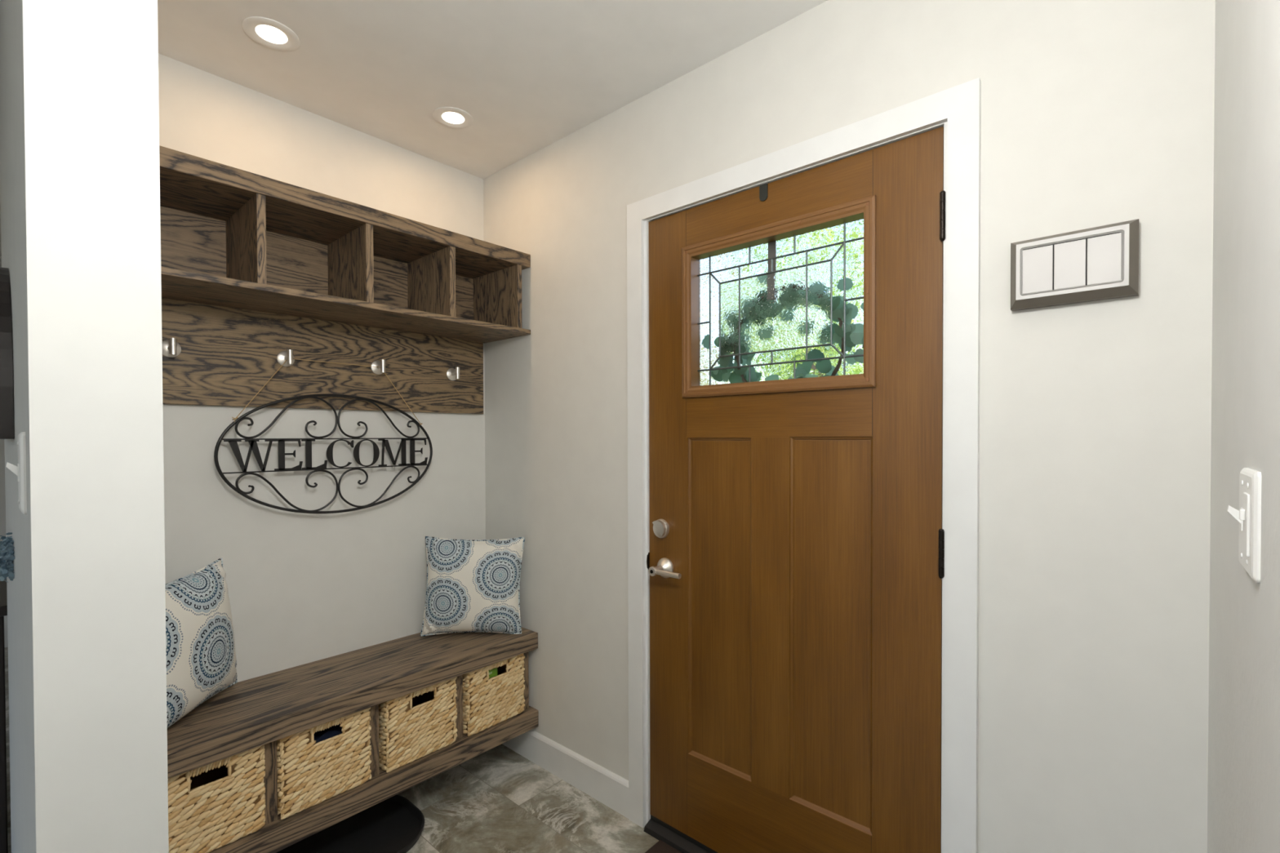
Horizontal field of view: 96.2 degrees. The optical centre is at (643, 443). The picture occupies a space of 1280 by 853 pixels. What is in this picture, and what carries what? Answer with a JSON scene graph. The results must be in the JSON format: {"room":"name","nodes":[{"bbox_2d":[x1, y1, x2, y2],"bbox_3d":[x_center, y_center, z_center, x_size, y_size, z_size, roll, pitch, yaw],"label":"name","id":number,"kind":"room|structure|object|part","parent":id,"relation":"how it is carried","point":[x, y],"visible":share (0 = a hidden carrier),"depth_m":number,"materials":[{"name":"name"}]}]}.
{"room":"home entryway","nodes":[
{"label":"home entryway","id":0,"kind":"room"},
{"bbox_2d":[0,256,8,647],"bbox_3d":[-4.804,0.069,2.809,0.120,2.461,5.000,0,1,41],"label":"wall","id":1,"kind":"structure","parent":0,"point":[2,494],"depth_m":3.61,"materials":[{"name":"paint"}]},
{"bbox_2d":[0,0,168,852],"bbox_3d":[-1.284,0.079,1.259,1.426,2.461,0.134,0,1,41],"label":"wall partition","id":2,"kind":"structure","parent":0,"point":[80,161],"depth_m":0.79,"materials":[{"name":"paint"}]},
{"bbox_2d":[0,266,13,439],"bbox_3d":[-1.426,-0.198,1.265,0.550,0.375,0.036,0,1,41],"label":"television","id":3,"kind":"object","parent":2,"relation":"attached to","point":[6,407],"visible":1,"depth_m":1.10,"materials":[{"name":"black plastic"}]},
{"bbox_2d":[5,431,26,514],"bbox_3d":[-0.903,0.042,0.825,0.070,0.117,0.018,0,1,41],"label":"light switch","id":4,"kind":"object","parent":2,"relation":"attached to","point":[20,470],"visible":1,"depth_m":0.81,"materials":[{"name":"white plastic"}]},
{"bbox_3d":[-0.899,0.042,0.830,0.070,0.117,0.006,0,1,41],"label":"plate","id":5,"kind":"part","parent":4,"relation":"part of","materials":[{"name":"white plastic"}]},
{"bbox_2d":[158,53,485,682],"bbox_3d":[-1.173,0.068,2.106,0.120,2.461,1.290,0,1,41],"label":"wall","id":6,"kind":"structure","parent":0,"point":[303,588],"depth_m":2.02,"materials":[{"name":"beige paint"}]},
{"bbox_2d":[161,297,483,413],"bbox_3d":[-1.127,-0.280,2.049,0.018,0.314,1.271,0,1,41],"label":"board","id":7,"kind":"object","parent":6,"relation":"attached to","point":[227,356],"visible":0.56,"depth_m":1.99,"materials":[{"name":"brown wood"}]},
{"bbox_2d":[161,337,181,357],"bbox_3d":[-1.392,-0.282,1.693,0.050,0.052,0.052,0,1,41],"label":"coat hook","id":8,"kind":"object","parent":7,"relation":"attached to","point":[171,348],"visible":0.95,"depth_m":1.70,"materials":[{"name":"silver metal"}]},
{"bbox_2d":[276,349,294,366],"bbox_3d":[-1.191,-0.286,1.924,0.050,0.052,0.052,0,1,41],"label":"coat hook","id":9,"kind":"object","parent":7,"relation":"attached to","point":[282,357],"visible":1,"depth_m":1.92,"materials":[{"name":"silver metal"}]},
{"bbox_2d":[213,358,432,513],"bbox_3d":[-1.088,-0.021,2.040,0.024,0.536,0.720,0,1,41],"label":"welcome sign","id":10,"kind":"object","parent":9,"relation":"hanging from","point":[252,441],"visible":1,"depth_m":1.99,"materials":[{"name":"black metal"}]},
{"bbox_3d":[-1.087,-0.178,2.038,0.022,0.222,0.633,0,1,41],"label":"hanging cord","id":11,"kind":"part","parent":10,"relation":"part of","materials":[{"name":"metal"}]},
{"bbox_2d":[370,359,385,374],"bbox_3d":[-0.987,-0.287,2.158,0.050,0.052,0.052,0,1,41],"label":"coat hook","id":12,"kind":"object","parent":7,"relation":"attached to","point":[381,364],"visible":1,"depth_m":2.16,"materials":[{"name":"silver metal"}]},
{"bbox_2d":[446,367,459,380],"bbox_3d":[-0.783,-0.290,2.391,0.050,0.052,0.052,0,1,41],"label":"coat hook","id":13,"kind":"object","parent":7,"relation":"attached to","point":[452,374],"visible":1,"depth_m":2.39,"materials":[{"name":"silver metal"}]},
{"bbox_2d":[159,145,530,342],"bbox_3d":[-1.004,-0.598,1.949,0.331,0.324,1.288,0,1,41],"label":"wall shelf","id":14,"kind":"object","parent":6,"relation":"attached to","point":[232,237],"visible":0.78,"depth_m":1.88,"materials":[{"name":"brown wood"}]},
{"bbox_2d":[167,626,538,852],"bbox_3d":[-0.986,0.962,1.956,0.368,0.381,1.288,0,1,41],"label":"bench","id":15,"kind":"object","parent":6,"relation":"attached to","point":[246,715],"visible":0.54,"depth_m":1.83,"materials":[{"name":"brown wood"}]},
{"bbox_2d":[164,557,237,728],"bbox_3d":[-1.301,0.573,1.611,0.138,0.425,0.426,0,1,-2],"label":"throw pillow","id":16,"kind":"object","parent":15,"relation":"on","point":[202,660],"visible":0.56,"depth_m":1.61,"materials":[{"name":"fabric"}]},
{"bbox_2d":[168,744,265,852],"bbox_3d":[-1.258,0.965,1.616,0.283,0.253,0.264,0,1,41],"label":"storage basket","id":17,"kind":"object","parent":15,"relation":"on","point":[211,806],"visible":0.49,"depth_m":1.54,"materials":[{"name":"wicker"}]},
{"bbox_2d":[276,707,371,819],"bbox_3d":[-1.064,0.962,1.838,0.283,0.253,0.264,0,1,41],"label":"storage basket","id":18,"kind":"object","parent":15,"relation":"on","point":[309,773],"visible":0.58,"depth_m":1.73,"materials":[{"name":"wicker"}]},
{"bbox_2d":[313,722,342,742],"bbox_3d":[-1.053,0.988,1.829,0.200,0.196,0.220,0,1,41],"label":"folded cloth","id":19,"kind":"object","parent":18,"relation":"in","point":[334,731],"visible":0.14,"depth_m":1.80,"materials":[{"name":"fabric"}]},
{"bbox_3d":[-0.987,0.803,1.954,0.368,0.064,1.288,0,1,41],"label":"seat","id":20,"kind":"part","parent":15,"relation":"part of","materials":[{"name":"brown wood"}]},
{"bbox_2d":[378,676,457,773],"bbox_3d":[-0.862,0.959,2.070,0.283,0.252,0.264,0,1,41],"label":"storage basket","id":21,"kind":"object","parent":15,"relation":"on","point":[414,726],"visible":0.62,"depth_m":1.96,"materials":[{"name":"wicker"}]},
{"bbox_2d":[420,536,524,636],"bbox_3d":[-0.679,0.570,2.296,0.405,0.402,0.143,0,1,-12],"label":"throw pillow","id":22,"kind":"object","parent":15,"relation":"on","point":[472,585],"visible":1,"depth_m":2.25,"materials":[{"name":"fabric"}]},
{"bbox_2d":[462,653,524,736],"bbox_3d":[-0.664,0.956,2.297,0.283,0.253,0.264,0,1,41],"label":"storage basket","id":23,"kind":"object","parent":15,"relation":"in","point":[487,702],"visible":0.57,"depth_m":2.19,"materials":[{"name":"wicker"}]},
{"bbox_2d":[488,667,497,678],"bbox_3d":[-0.591,0.970,2.220,0.019,0.196,0.058,0,1,41],"label":"packet","id":24,"kind":"object","parent":23,"relation":"in","point":[492,673],"visible":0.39,"depth_m":2.22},
{"bbox_2d":[4,647,658,852],"bbox_3d":[-2.675,1.367,0.987,5.740,0.100,5.260,0,1,41],"label":"floor","id":25,"kind":"structure","parent":0,"point":[498,800],"depth_m":2.02,"materials":[{"name":"stone"}]},
{"bbox_2d":[0,577,8,852],"bbox_3d":[-2.357,0.891,1.794,0.875,0.830,0.505,0,1,41],"label":"base cabinet","id":26,"kind":"object","parent":25,"relation":"on","point":[3,592],"visible":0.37,"depth_m":1.69,"materials":[{"name":"brown wood"}]},
{"bbox_2d":[0,532,14,582],"bbox_3d":[-1.737,0.299,1.342,1.002,0.361,0.265,0,1,32],"label":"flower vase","id":27,"kind":"object","parent":26,"relation":"on","point":[6,548],"visible":1,"depth_m":1.20,"materials":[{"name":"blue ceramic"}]},
{"bbox_2d":[275,795,424,852],"bbox_3d":[-1.047,1.288,1.748,0.375,0.027,0.728,0,1,41],"label":"tray","id":28,"kind":"object","parent":25,"relation":"on","point":[394,824],"visible":0.7,"depth_m":1.91,"materials":[{"name":"black rubber"}]},
{"bbox_2d":[644,840,681,852],"bbox_3d":[0.191,1.298,1.438,0.770,0.010,0.468,0,1,41],"label":"door mat","id":29,"kind":"object","parent":25,"relation":"on","point":[660,846],"visible":1,"depth_m":1.82,"materials":[{"name":"brown fabric"}]},
{"bbox_2d":[0,0,827,256],"bbox_3d":[-2.682,-1.194,0.955,5.740,0.100,5.260,0,1,41],"label":"ceiling","id":30,"kind":"structure","parent":0,"point":[529,75],"depth_m":1.71,"materials":[{"name":"paint"}]},
{"bbox_2d":[241,16,300,51],"bbox_3d":[-1.050,-1.155,1.622,0.138,0.004,0.138,0,1,41],"label":"recessed light","id":31,"kind":"object","parent":30,"relation":"in","point":[270,33],"visible":1,"depth_m":1.62,"materials":[{"name":"paint"}]},
{"bbox_2d":[432,106,473,128],"bbox_3d":[-0.679,-1.161,2.049,0.138,0.004,0.138,0,1,41],"label":"recessed light","id":32,"kind":"object","parent":30,"relation":"in","point":[449,117],"visible":1,"depth_m":2.04,"materials":[{"name":"paint"}]},
{"bbox_2d":[483,0,1215,852],"bbox_3d":[-0.952,0.058,2.862,5.620,2.461,0.140,0,1,41],"label":"wall","id":33,"kind":"structure","parent":0,"point":[1095,416],"depth_m":1.23,"materials":[{"name":"beige paint"}]},
{"bbox_2d":[502,729,628,818],"bbox_3d":[0.161,1.238,1.807,2.300,0.121,0.015,0,1,41],"label":"baseboard","id":34,"kind":"structure","parent":33,"relation":"attached to","point":[599,783],"depth_m":2.16,"materials":[{"name":"white paint"}]},
{"bbox_2d":[644,819,709,852],"bbox_3d":[0.395,1.287,1.687,0.901,0.025,0.167,0,1,41],"label":"trim","id":35,"kind":"structure","parent":33,"relation":"attached to","point":[653,828],"depth_m":1.86,"materials":[{"name":"black rubber"}]},
{"bbox_2d":[646,126,945,852],"bbox_3d":[0.351,0.269,1.624,0.909,2.011,0.118,0,1,41],"label":"door","id":36,"kind":"structure","parent":33,"relation":"in","point":[795,560],"depth_m":1.58,"materials":[{"name":"brown wood"}]},
{"bbox_3d":[0.016,0.397,1.930,0.004,0.060,0.012,0,1,41],"label":"latch plate","id":37,"kind":"part","parent":36,"relation":"part of","materials":[{"name":"metal"}]},
{"bbox_3d":[0.072,0.409,1.805,0.107,0.017,0.017,0,1,41],"label":"lever handle","id":38,"kind":"part","parent":36,"relation":"part of","materials":[{"name":"silver metal"}]},
{"bbox_2d":[759,182,768,201],"bbox_3d":[0.366,-0.578,1.661,0.025,0.323,0.074,0,1,41],"label":"hanger","id":39,"kind":"object","parent":36,"relation":"attached to","point":[763,188],"visible":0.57,"depth_m":1.63,"materials":[{"name":"metal"}]},
{"bbox_3d":[0.370,-0.380,1.653,0.355,0.225,0.001,0,1,41],"label":"textured glass pane","id":40,"kind":"part","parent":36,"relation":"part of","materials":[{"name":"clear glass"}]},
{"bbox_3d":[0.360,-0.381,1.635,0.600,0.475,0.044,0,1,41],"label":"lite frame","id":41,"kind":"part","parent":36,"relation":"part of","materials":[{"name":"brown wood"}]},
{"bbox_2d":[626,77,981,852],"bbox_3d":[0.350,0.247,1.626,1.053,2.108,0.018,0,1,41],"label":"trim","id":42,"kind":"structure","parent":33,"relation":"attached to","point":[959,105],"depth_m":1.31,"materials":[{"name":"white paint"}]},
{"bbox_2d":[1010,218,1138,311],"bbox_3d":[0.859,-0.356,1.153,0.207,0.142,0.047,0,1,41],"label":"box","id":43,"kind":"object","parent":33,"relation":"attached to","point":[1100,263],"visible":1,"depth_m":1.13,"materials":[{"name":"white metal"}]},
{"bbox_3d":[0.804,-0.354,1.172,0.052,0.090,0.002,0,1,41],"label":"panel","id":44,"kind":"part","parent":43,"relation":"part of","materials":[{"name":"white plastic"}]},
{"bbox_3d":[0.845,-0.354,1.137,0.051,0.090,0.002,0,1,41],"label":"panel","id":45,"kind":"part","parent":43,"relation":"part of","materials":[{"name":"white plastic"}]},
{"bbox_3d":[0.885,-0.354,1.102,0.052,0.090,0.002,0,1,41],"label":"panel","id":46,"kind":"part","parent":43,"relation":"part of","materials":[{"name":"white plastic"}]},
{"bbox_2d":[1207,0,1279,852],"bbox_3d":[-0.606,0.104,-0.927,0.120,2.461,5.120,0,1,41],"label":"wall","id":47,"kind":"structure","parent":0,"point":[1243,792],"depth_m":0.70,"materials":[{"name":"paint"}]},
{"bbox_2d":[1226,467,1261,583],"bbox_3d":[0.674,0.088,0.647,0.018,0.117,0.116,0,1,41],"label":"light switch","id":48,"kind":"object","parent":47,"relation":"attached to","point":[1248,516],"visible":1,"depth_m":0.61,"materials":[{"name":"white plastic"}]},
{"bbox_3d":[0.679,0.088,0.643,0.006,0.117,0.116,0,1,41],"label":"plate","id":49,"kind":"part","parent":48,"relation":"part of","materials":[{"name":"white plastic"}]}
]}

